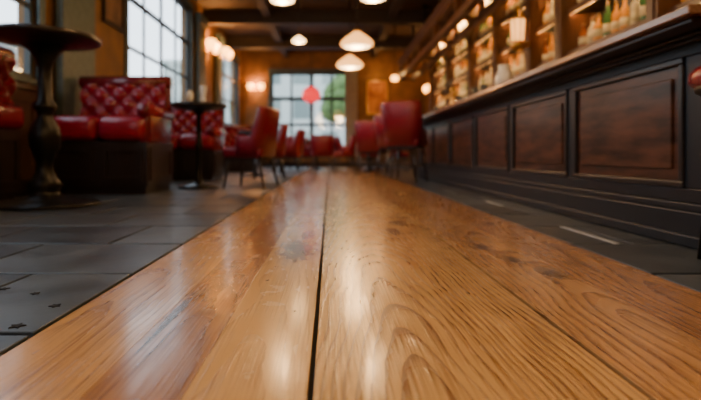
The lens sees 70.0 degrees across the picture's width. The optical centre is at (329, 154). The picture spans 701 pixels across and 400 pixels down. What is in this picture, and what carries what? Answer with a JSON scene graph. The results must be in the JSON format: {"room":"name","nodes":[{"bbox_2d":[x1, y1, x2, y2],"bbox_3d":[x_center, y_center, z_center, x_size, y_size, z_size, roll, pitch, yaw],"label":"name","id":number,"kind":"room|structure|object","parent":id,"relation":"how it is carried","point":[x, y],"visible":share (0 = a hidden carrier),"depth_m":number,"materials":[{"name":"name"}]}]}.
{"room":"pub bar","nodes":[
{"label":"pub bar","id":0,"kind":"room"},
{"bbox_2d":[17,0,239,124],"bbox_3d":[-3.150,-1.550,7.200,0.200,3.900,19.600,0,0,0],"label":"wall","id":1,"kind":"structure","parent":0,"point":[109,58],"depth_m":7.14,"materials":[{"name":"paint"}]},
{"bbox_2d":[14,179,30,196],"bbox_3d":[-3.025,0.320,7.200,0.050,0.160,19.600,0,0,0],"label":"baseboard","id":2,"kind":"structure","parent":1,"relation":"attached to","point":[24,191],"depth_m":4.89,"materials":[{"name":"brown wood"}]},
{"bbox_2d":[10,0,45,84],"bbox_3d":[-3.070,-1.965,4.100,0.200,2.510,2.440,0,0,0],"label":"window","id":3,"kind":"structure","parent":1,"relation":"in","point":[27,76],"depth_m":5.13,"materials":[{"name":"paint"}]},
{"bbox_2d":[10,80,55,179],"bbox_3d":[-3.022,-0.235,7.200,0.055,0.950,19.600,0,0,0],"label":"trim","id":4,"kind":"structure","parent":1,"relation":"attached to","point":[25,95],"depth_m":4.97,"materials":[{"name":"brown wood"}]},
{"bbox_2d":[56,0,94,115],"bbox_3d":[-2.932,-1.385,5.825,0.124,3.570,0.830,0,0,0],"label":"trim","id":5,"kind":"structure","parent":1,"relation":"attached to","point":[79,15],"depth_m":5.67,"materials":[{"name":"beige paint"}]},
{"bbox_2d":[102,0,124,32],"bbox_3d":[-3.025,-2.220,7.000,0.040,0.870,0.670,0,0,0],"label":"framed picture","id":6,"kind":"object","parent":1,"relation":"attached to","point":[113,11],"visible":1,"depth_m":7.02,"materials":[{"name":"wood"}]},
{"bbox_2d":[124,0,192,101],"bbox_3d":[-3.070,-2.085,9.200,0.200,2.470,3.640,0,0,0],"label":"window","id":7,"kind":"structure","parent":1,"relation":"in","point":[127,47],"depth_m":9.24,"materials":[{"name":"paint"}]},
{"bbox_2d":[195,12,207,100],"bbox_3d":[-2.932,-1.385,11.425,0.124,3.570,0.630,0,0,0],"label":"trim","id":8,"kind":"structure","parent":1,"relation":"attached to","point":[201,21],"depth_m":11.24,"materials":[{"name":"brown wood"}]},
{"bbox_2d":[206,38,220,55],"bbox_3d":[-2.889,-2.644,12.300,0.312,0.344,0.698,0,0,0],"label":"wall sconce","id":9,"kind":"object","parent":1,"relation":"attached to","point":[212,44],"visible":0.99,"depth_m":12.05,"materials":[{"name":"white glass"}]},
{"bbox_2d":[215,34,224,102],"bbox_3d":[-2.932,-1.385,13.350,0.124,3.570,0.580,0,0,0],"label":"trim","id":10,"kind":"structure","parent":1,"relation":"attached to","point":[219,38],"depth_m":13.17,"materials":[{"name":"brown wood"}]},
{"bbox_2d":[221,47,232,60],"bbox_3d":[-2.761,-2.687,13.350,0.288,0.318,0.644,0,0,0],"label":"wall sconce","id":11,"kind":"object","parent":1,"relation":"attached to","point":[228,54],"visible":1,"depth_m":13.12,"materials":[{"name":"white glass"}]},
{"bbox_2d":[223,43,238,124],"bbox_3d":[-3.070,-2.035,15.200,0.200,2.370,2.840,0,0,0],"label":"window","id":12,"kind":"structure","parent":1,"relation":"in","point":[235,81],"depth_m":16.43,"materials":[{"name":"paint"}]},
{"bbox_2d":[195,0,437,51],"bbox_3d":[0.075,-3.575,7.200,6.650,0.150,20.000,0,0,0],"label":"ceiling","id":13,"kind":"structure","parent":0,"point":[205,4],"depth_m":13.62,"materials":[{"name":"brown wood"}]},
{"bbox_2d":[204,0,433,57],"bbox_3d":[0.075,-3.340,7.200,6.250,0.320,19.600,0,0,0],"label":"ceiling beams","id":14,"kind":"structure","parent":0,"point":[265,16],"depth_m":12.06,"materials":[{"name":"brown wood"}]},
{"bbox_2d":[270,0,293,4],"bbox_3d":[-0.620,-2.736,6.500,0.320,1.528,0.320,0,0,0],"label":"pendant lamp","id":15,"kind":"object","parent":14,"relation":"hanging from","point":[279,2],"visible":1,"depth_m":6.47,"materials":[{"name":"white glass"}]},
{"bbox_2d":[292,0,305,43],"bbox_3d":[-0.560,-2.756,9.000,0.260,1.489,0.260,0,0,0],"label":"pendant lamp","id":16,"kind":"object","parent":14,"relation":"hanging from","point":[297,40],"visible":1,"depth_m":8.96,"materials":[{"name":"white glass"}]},
{"bbox_2d":[302,84,319,103],"bbox_3d":[-0.600,-2.525,16.000,0.592,1.810,0.592,0,0,0],"label":"lantern","id":17,"kind":"object","parent":14,"relation":"hanging from","point":[311,94],"visible":0.99,"depth_m":15.80,"materials":[{"name":"paper"}]},
{"bbox_2d":[336,0,362,69],"bbox_3d":[0.420,-2.662,10.600,0.580,1.677,0.580,0,0,0],"label":"pendant lamp","id":18,"kind":"object","parent":14,"relation":"hanging from","point":[349,62],"visible":1,"depth_m":10.44,"materials":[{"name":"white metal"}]},
{"bbox_2d":[340,0,373,49],"bbox_3d":[0.470,-2.676,8.700,0.580,1.647,0.580,0,0,0],"label":"pendant lamp","id":19,"kind":"object","parent":14,"relation":"hanging from","point":[356,40],"visible":1,"depth_m":8.55,"materials":[{"name":"white glass"}]},
{"bbox_2d":[361,0,383,2],"bbox_3d":[0.560,-2.749,6.500,0.340,1.501,0.340,0,0,0],"label":"pendant lamp","id":20,"kind":"object","parent":14,"relation":"hanging from","point":[366,1],"visible":1,"depth_m":6.52,"materials":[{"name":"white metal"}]},
{"bbox_2d":[391,25,398,81],"bbox_3d":[1.580,-2.645,12.200,0.200,1.710,0.200,0,0,0],"label":"pendant lamp","id":21,"kind":"object","parent":14,"relation":"hanging from","point":[394,78],"visible":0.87,"depth_m":12.19,"materials":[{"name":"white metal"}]},
{"bbox_2d":[397,0,508,80],"bbox_3d":[2.190,-2.800,9.415,0.580,1.399,9.730,0,0,0],"label":"glass rack","id":22,"kind":"object","parent":14,"relation":"hanging from","point":[446,18],"visible":0.97,"depth_m":9.40,"materials":[{"name":"brown wood"}]},
{"bbox_2d":[240,52,423,161],"bbox_3d":[0.075,-1.550,17.100,6.650,3.900,0.200,0,0,0],"label":"wall","id":23,"kind":"structure","parent":0,"point":[254,66],"depth_m":17.00,"materials":[{"name":"paint"}]},
{"bbox_2d":[247,83,264,91],"bbox_3d":[-2.500,-2.280,16.864,0.594,0.292,0.262,0,0,0],"label":"wall sconce","id":24,"kind":"object","parent":23,"relation":"attached to","point":[249,85],"visible":1,"depth_m":16.78,"materials":[{"name":"white glass"}]},
{"bbox_2d":[268,69,354,146],"bbox_3d":[-0.625,-1.510,17.020,2.990,2.820,0.200,0,0,0],"label":"window","id":25,"kind":"structure","parent":23,"relation":"in","point":[271,72],"depth_m":17.05,"materials":[{"name":"paint"}]},
{"bbox_2d":[340,69,360,155],"bbox_3d":[0.700,-1.419,16.860,0.700,2.938,0.060,0,0,0],"label":"window curtain","id":26,"kind":"object","parent":25,"relation":"hanging from","point":[350,76],"visible":0.73,"depth_m":16.86,"materials":[{"name":"fabric"}]},
{"bbox_2d":[261,162,418,166],"bbox_3d":[0.105,0.320,16.975,6.190,0.160,0.050,0,0,0],"label":"baseboard","id":27,"kind":"structure","parent":23,"relation":"attached to","point":[264,164],"depth_m":16.95,"materials":[{"name":"brown wood"}]},
{"bbox_2d":[261,148,418,161],"bbox_3d":[0.105,-0.315,16.970,6.190,1.110,0.060,0,0,0],"label":"trim","id":28,"kind":"structure","parent":23,"relation":"attached to","point":[382,158],"depth_m":16.97,"materials":[{"name":"brown wood"}]},
{"bbox_2d":[366,80,387,114],"bbox_3d":[1.600,-1.950,16.975,0.720,1.170,0.040,0,0,0],"label":"framed picture","id":29,"kind":"object","parent":23,"relation":"attached to","point":[376,90],"visible":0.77,"depth_m":16.98,"materials":[{"name":"fabric"}]},
{"bbox_2d":[0,167,700,399],"bbox_3d":[0.075,0.460,7.200,6.650,0.120,20.000,0,0,0],"label":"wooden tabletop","id":30,"kind":"structure","parent":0,"point":[425,295],"depth_m":1.23,"materials":[{"name":"brown wood"}]},
{"bbox_2d":[304,141,325,169],"bbox_3d":[-0.350,0.010,13.600,0.800,0.780,0.800,0,0,0],"label":"pub table","id":31,"kind":"object","parent":30,"relation":"on","point":[317,166],"visible":0.3,"depth_m":13.47,"materials":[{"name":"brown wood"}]},
{"bbox_2d":[310,135,333,170],"bbox_3d":[-0.200,-0.048,12.661,0.595,0.903,0.602,0,0,0],"label":"tub chair","id":32,"kind":"object","parent":30,"relation":"on","point":[322,146],"visible":0.99,"depth_m":12.41,"materials":[{"name":"red leather"}]},
{"bbox_2d":[332,137,354,169],"bbox_3d":[0.344,-0.048,13.887,0.602,0.903,0.595,0,0,-20],"label":"tub chair","id":33,"kind":"object","parent":30,"relation":"on","point":[337,141],"visible":0.3,"depth_m":13.61,"materials":[{"name":"red leather"}]},
{"bbox_2d":[333,134,355,171],"bbox_3d":[0.369,-0.048,12.300,0.602,0.903,0.595,0,0,0],"label":"tub chair","id":34,"kind":"object","parent":30,"relation":"on","point":[348,151],"visible":0.92,"depth_m":12.05,"materials":[{"name":"red leather"}]},
{"bbox_2d":[356,147,381,172],"bbox_3d":[0.900,-0.048,11.461,0.595,0.903,0.602,0,0,0],"label":"tub chair","id":35,"kind":"object","parent":30,"relation":"on","point":[363,155],"visible":0.13,"depth_m":11.26,"materials":[{"name":"brown wood"}]},
{"bbox_2d":[360,158,379,170],"bbox_3d":[1.000,0.010,12.400,0.700,0.780,0.700,0,0,0],"label":"pub table","id":36,"kind":"object","parent":30,"relation":"on","point":[370,168],"visible":0.18,"depth_m":12.37,"materials":[{"name":"brown wood"}]},
{"bbox_2d":[354,120,389,175],"bbox_3d":[0.821,-0.124,9.716,0.595,1.053,0.602,0,0,30],"label":"bar chair","id":37,"kind":"object","parent":30,"relation":"on","point":[365,131],"visible":0.73,"depth_m":9.51,"materials":[{"name":"red leather"}]},
{"bbox_2d":[0,167,700,355],"bbox_3d":[0.075,0.412,7.200,6.238,0.020,19.582,0,0,0],"label":"floor tiles","id":38,"kind":"structure","parent":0,"point":[72,257],"depth_m":2.38,"materials":[{"name":"tile"}]},
{"bbox_2d":[0,45,23,200],"bbox_3d":[-2.840,-0.278,3.850,0.300,1.355,1.230,0,0,0],"label":"banquette","id":39,"kind":"object","parent":38,"relation":"on","point":[11,115],"visible":1,"depth_m":4.30,"materials":[{"name":"red leather"}]},
{"bbox_2d":[0,287,60,328],"bbox_3d":[-0.819,0.403,1.365,0.129,0.005,0.443,0,0,-37],"label":"inlay","id":40,"kind":"object","parent":38,"relation":"on","point":[17,326],"visible":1,"depth_m":1.33,"materials":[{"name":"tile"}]},
{"bbox_2d":[0,23,100,210],"bbox_3d":[-2.280,-0.275,4.000,0.820,1.350,0.820,0,0,0],"label":"pub table","id":41,"kind":"object","parent":38,"relation":"on","point":[45,43],"visible":1,"depth_m":3.91,"materials":[{"name":"brown wood"}]},
{"bbox_2d":[54,76,173,193],"bbox_3d":[-2.325,-0.253,5.415,1.060,1.305,0.870,0,0,0],"label":"banquette","id":42,"kind":"object","parent":38,"relation":"on","point":[119,142],"visible":0.98,"depth_m":5.04,"materials":[{"name":"red leather"}]},
{"bbox_2d":[171,107,225,180],"bbox_3d":[-2.345,-0.223,8.165,1.160,1.245,0.870,0,0,0],"label":"banquette","id":43,"kind":"object","parent":38,"relation":"on","point":[183,125],"visible":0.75,"depth_m":7.83,"materials":[{"name":"red leather"}]},
{"bbox_2d":[171,101,226,188],"bbox_3d":[-1.600,-0.110,6.100,0.680,1.020,0.680,0,0,0],"label":"pub table","id":44,"kind":"object","parent":38,"relation":"on","point":[198,107],"visible":0.99,"depth_m":6.03,"materials":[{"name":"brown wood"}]},
{"bbox_2d":[185,90,193,100],"bbox_3d":[-1.700,-0.704,6.050,0.100,0.165,0.098,0,0,0],"label":"pillar candle","id":45,"kind":"object","parent":44,"relation":"on","point":[189,95],"visible":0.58,"depth_m":6.01,"materials":[{"name":"beige wax"}]},
{"bbox_2d":[200,86,206,101],"bbox_3d":[-1.550,-0.734,6.120,0.100,0.225,0.098,0,0,0],"label":"shaker","id":46,"kind":"object","parent":44,"relation":"on","point":[203,89],"visible":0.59,"depth_m":6.09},
{"bbox_2d":[224,125,257,171],"bbox_3d":[-2.325,-0.177,12.415,1.060,1.155,0.870,0,0,0],"label":"banquette","id":47,"kind":"object","parent":38,"relation":"on","point":[231,130],"visible":0.27,"depth_m":12.65,"materials":[{"name":"red leather"}]},
{"bbox_2d":[223,106,279,188],"bbox_3d":[-0.943,-0.083,6.140,0.602,0.973,0.595,0,0,15],"label":"tub chair","id":48,"kind":"object","parent":38,"relation":"on","point":[260,145],"visible":1,"depth_m":5.90,"materials":[{"name":"red leather"}]},
{"bbox_2d":[238,131,267,175],"bbox_3d":[-1.450,-0.025,9.600,0.640,0.850,0.640,0,0,0],"label":"pub table","id":49,"kind":"object","parent":38,"relation":"on","point":[239,132],"visible":0.35,"depth_m":9.45,"materials":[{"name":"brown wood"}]},
{"bbox_2d":[253,124,288,178],"bbox_3d":[-1.012,-0.058,8.507,0.602,0.923,0.595,0,0,-10],"label":"tub chair","id":50,"kind":"object","parent":38,"relation":"on","point":[283,129],"visible":0.61,"depth_m":8.29,"materials":[{"name":"red leather"}]},
{"bbox_2d":[271,135,298,170],"bbox_3d":[-1.116,-0.048,12.619,0.602,0.903,0.595,0,0,-30],"label":"tub chair","id":51,"kind":"object","parent":38,"relation":"on","point":[290,139],"visible":0.14,"depth_m":12.86,"materials":[{"name":"red leather"}]},
{"bbox_2d":[275,129,305,174],"bbox_3d":[-0.811,-0.058,10.297,0.602,0.923,0.595,0,0,5],"label":"tub chair","id":52,"kind":"object","parent":38,"relation":"on","point":[294,150],"visible":0.83,"depth_m":10.04,"materials":[{"name":"red leather"}]},
{"bbox_2d":[291,138,311,168],"bbox_3d":[-0.813,-0.048,14.336,0.595,0.903,0.602,0,0,-20],"label":"tub chair","id":53,"kind":"object","parent":38,"relation":"on","point":[307,149],"visible":0.38,"depth_m":14.46,"materials":[{"name":"red leather"}]},
{"bbox_2d":[374,114,414,178],"bbox_3d":[1.122,-0.149,8.778,0.602,1.102,0.601,0,0,-30],"label":"bar chair","id":54,"kind":"object","parent":38,"relation":"on","point":[378,121],"visible":0.44,"depth_m":8.71,"materials":[{"name":"red leather"}]},
{"bbox_2d":[385,149,408,170],"bbox_3d":[1.661,-0.048,12.600,0.602,0.903,0.595,0,0,0],"label":"tub chair","id":55,"kind":"object","parent":38,"relation":"on","point":[403,154],"visible":0.27,"depth_m":12.36,"materials":[{"name":"brown wood"}]},
{"bbox_2d":[380,100,427,182],"bbox_3d":[1.127,-0.189,7.457,0.634,1.182,0.633,0,0,28],"label":"bar chair","id":56,"kind":"object","parent":38,"relation":"on","point":[402,120],"visible":1,"depth_m":7.22,"materials":[{"name":"red leather"}]},
{"bbox_2d":[444,190,618,243],"bbox_3d":[1.332,0.402,3.985,0.088,0.004,3.430,0,0,0],"label":"strip","id":57,"kind":"object","parent":38,"relation":"on","point":[587,234],"visible":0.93,"depth_m":2.55,"materials":[{"name":"silver metal"}]},
{"bbox_2d":[417,4,700,248],"bbox_3d":[1.760,-0.095,5.665,0.720,0.990,7.430,0,0,0],"label":"bar counter","id":58,"kind":"object","parent":38,"relation":"on","point":[607,132],"depth_m":2.94,"materials":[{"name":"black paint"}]},
{"bbox_2d":[441,79,458,103],"bbox_3d":[1.702,-0.817,7.000,0.216,0.454,0.440,0,0,0],"label":"tap tower","id":59,"kind":"object","parent":58,"relation":"on","point":[453,92],"visible":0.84,"depth_m":6.97,"materials":[{"name":"gold metal"}]},
{"bbox_2d":[456,96,464,101],"label":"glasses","id":60,"kind":"object","parent":58,"relation":"on","point":[458,98],"depth_m":6.17,"materials":[{"name":"glass"}]},
{"bbox_2d":[471,84,487,94],"label":"glasses","id":61,"kind":"object","parent":58,"relation":"on","point":[475,90],"depth_m":5.31,"materials":[{"name":"glass"}]},
{"bbox_2d":[495,64,512,85],"bbox_3d":[1.611,-0.713,4.638,0.170,0.245,0.199,0,0,36],"label":"jug","id":62,"kind":"object","parent":58,"relation":"on","point":[504,73],"visible":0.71,"depth_m":4.60,"materials":[{"name":"beige ceramic"}]},
{"bbox_2d":[428,0,700,112],"bbox_3d":[2.855,-1.350,8.000,0.670,3.500,11.440,0,0,0],"label":"shelving","id":63,"kind":"object","parent":38,"relation":"on","point":[569,15],"visible":0.16,"depth_m":6.77,"materials":[{"name":"brown wood"}]},
{"bbox_2d":[437,57,444,107],"label":"liquor bottles","id":64,"kind":"object","parent":63,"relation":"on","point":[441,62],"depth_m":12.87},
{"bbox_2d":[455,38,466,97],"label":"liquor bottles","id":65,"kind":"object","parent":63,"relation":"on","point":[461,68],"depth_m":10.83},
{"bbox_2d":[477,15,491,89],"label":"liquor bottles","id":66,"kind":"object","parent":63,"relation":"on","point":[481,56],"depth_m":9.18},
{"bbox_2d":[506,0,524,15],"label":"liquor bottles","id":67,"kind":"object","parent":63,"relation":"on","point":[511,6],"depth_m":7.84},
{"bbox_2d":[510,50,524,75],"label":"liquor bottles","id":68,"kind":"object","parent":63,"relation":"on","point":[518,66],"depth_m":7.61},
{"bbox_2d":[509,5,529,50],"bbox_3d":[2.554,-1.716,6.758,0.263,0.621,0.223,0,0,-22],"label":"wall lantern","id":69,"kind":"object","parent":63,"relation":"attached to","point":[517,20],"visible":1,"depth_m":6.68,"materials":[{"name":"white glass"}]},
{"bbox_2d":[542,0,553,62],"label":"liquor bottles","id":70,"kind":"object","parent":63,"relation":"on","point":[547,52],"depth_m":6.58},
{"bbox_2d":[577,0,645,46],"label":"liquor bottles","id":71,"kind":"object","parent":63,"relation":"on","point":[623,17],"depth_m":5.04},
{"bbox_2d":[688,66,700,259],"bbox_3d":[1.590,0.024,1.840,0.444,0.754,0.444,0,0,0],"label":"bar stool","id":72,"kind":"object","parent":38,"relation":"on","point":[694,78],"visible":1,"depth_m":1.91,"materials":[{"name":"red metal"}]},
{"bbox_2d":[424,56,428,114],"bbox_3d":[3.300,-1.550,7.200,0.200,3.900,19.600,0,0,0],"label":"wall","id":73,"kind":"structure","parent":0,"point":[426,74],"depth_m":16.58,"materials":[{"name":"paint"}]},
{"bbox_2d":[423,85,428,93],"bbox_3d":[3.075,-2.072,15.800,0.240,0.265,0.537,0,0,0],"label":"wall sconce","id":74,"kind":"object","parent":73,"relation":"attached to","point":[426,87],"visible":0.71,"depth_m":15.61,"materials":[{"name":"white glass"}]},
{"label":"outside","id":75,"kind":"structure","parent":0,"visible":0},
{"bbox_3d":[0.000,0.750,20.000,120.000,0.100,120.000,0,0,0],"label":"ground","id":76,"kind":"structure","parent":75,"visible":0},
{"bbox_2d":[0,43,16,70],"bbox_3d":[-17.000,-2.400,17.500,4.400,6.200,75.000,0,0,0],"label":"building","id":77,"kind":"structure","parent":76,"relation":"on","point":[14,48],"depth_m":23.69,"materials":[{"name":"stone"}]},
{"bbox_2d":[163,59,344,145],"bbox_3d":[3.000,-3.650,43.900,34.000,8.700,4.200,0,0,0],"label":"building","id":78,"kind":"structure","parent":76,"relation":"on","point":[301,109],"depth_m":42.00,"materials":[{"name":"stone"}]},
{"bbox_2d":[320,75,344,121],"bbox_3d":[1.019,-1.974,28.282,3.106,5.348,2.511,0,0,18],"label":"street tree","id":79,"kind":"object","parent":76,"relation":"on","point":[338,80],"visible":0.38,"depth_m":27.51,"materials":[{"name":"green plant"}]}
]}

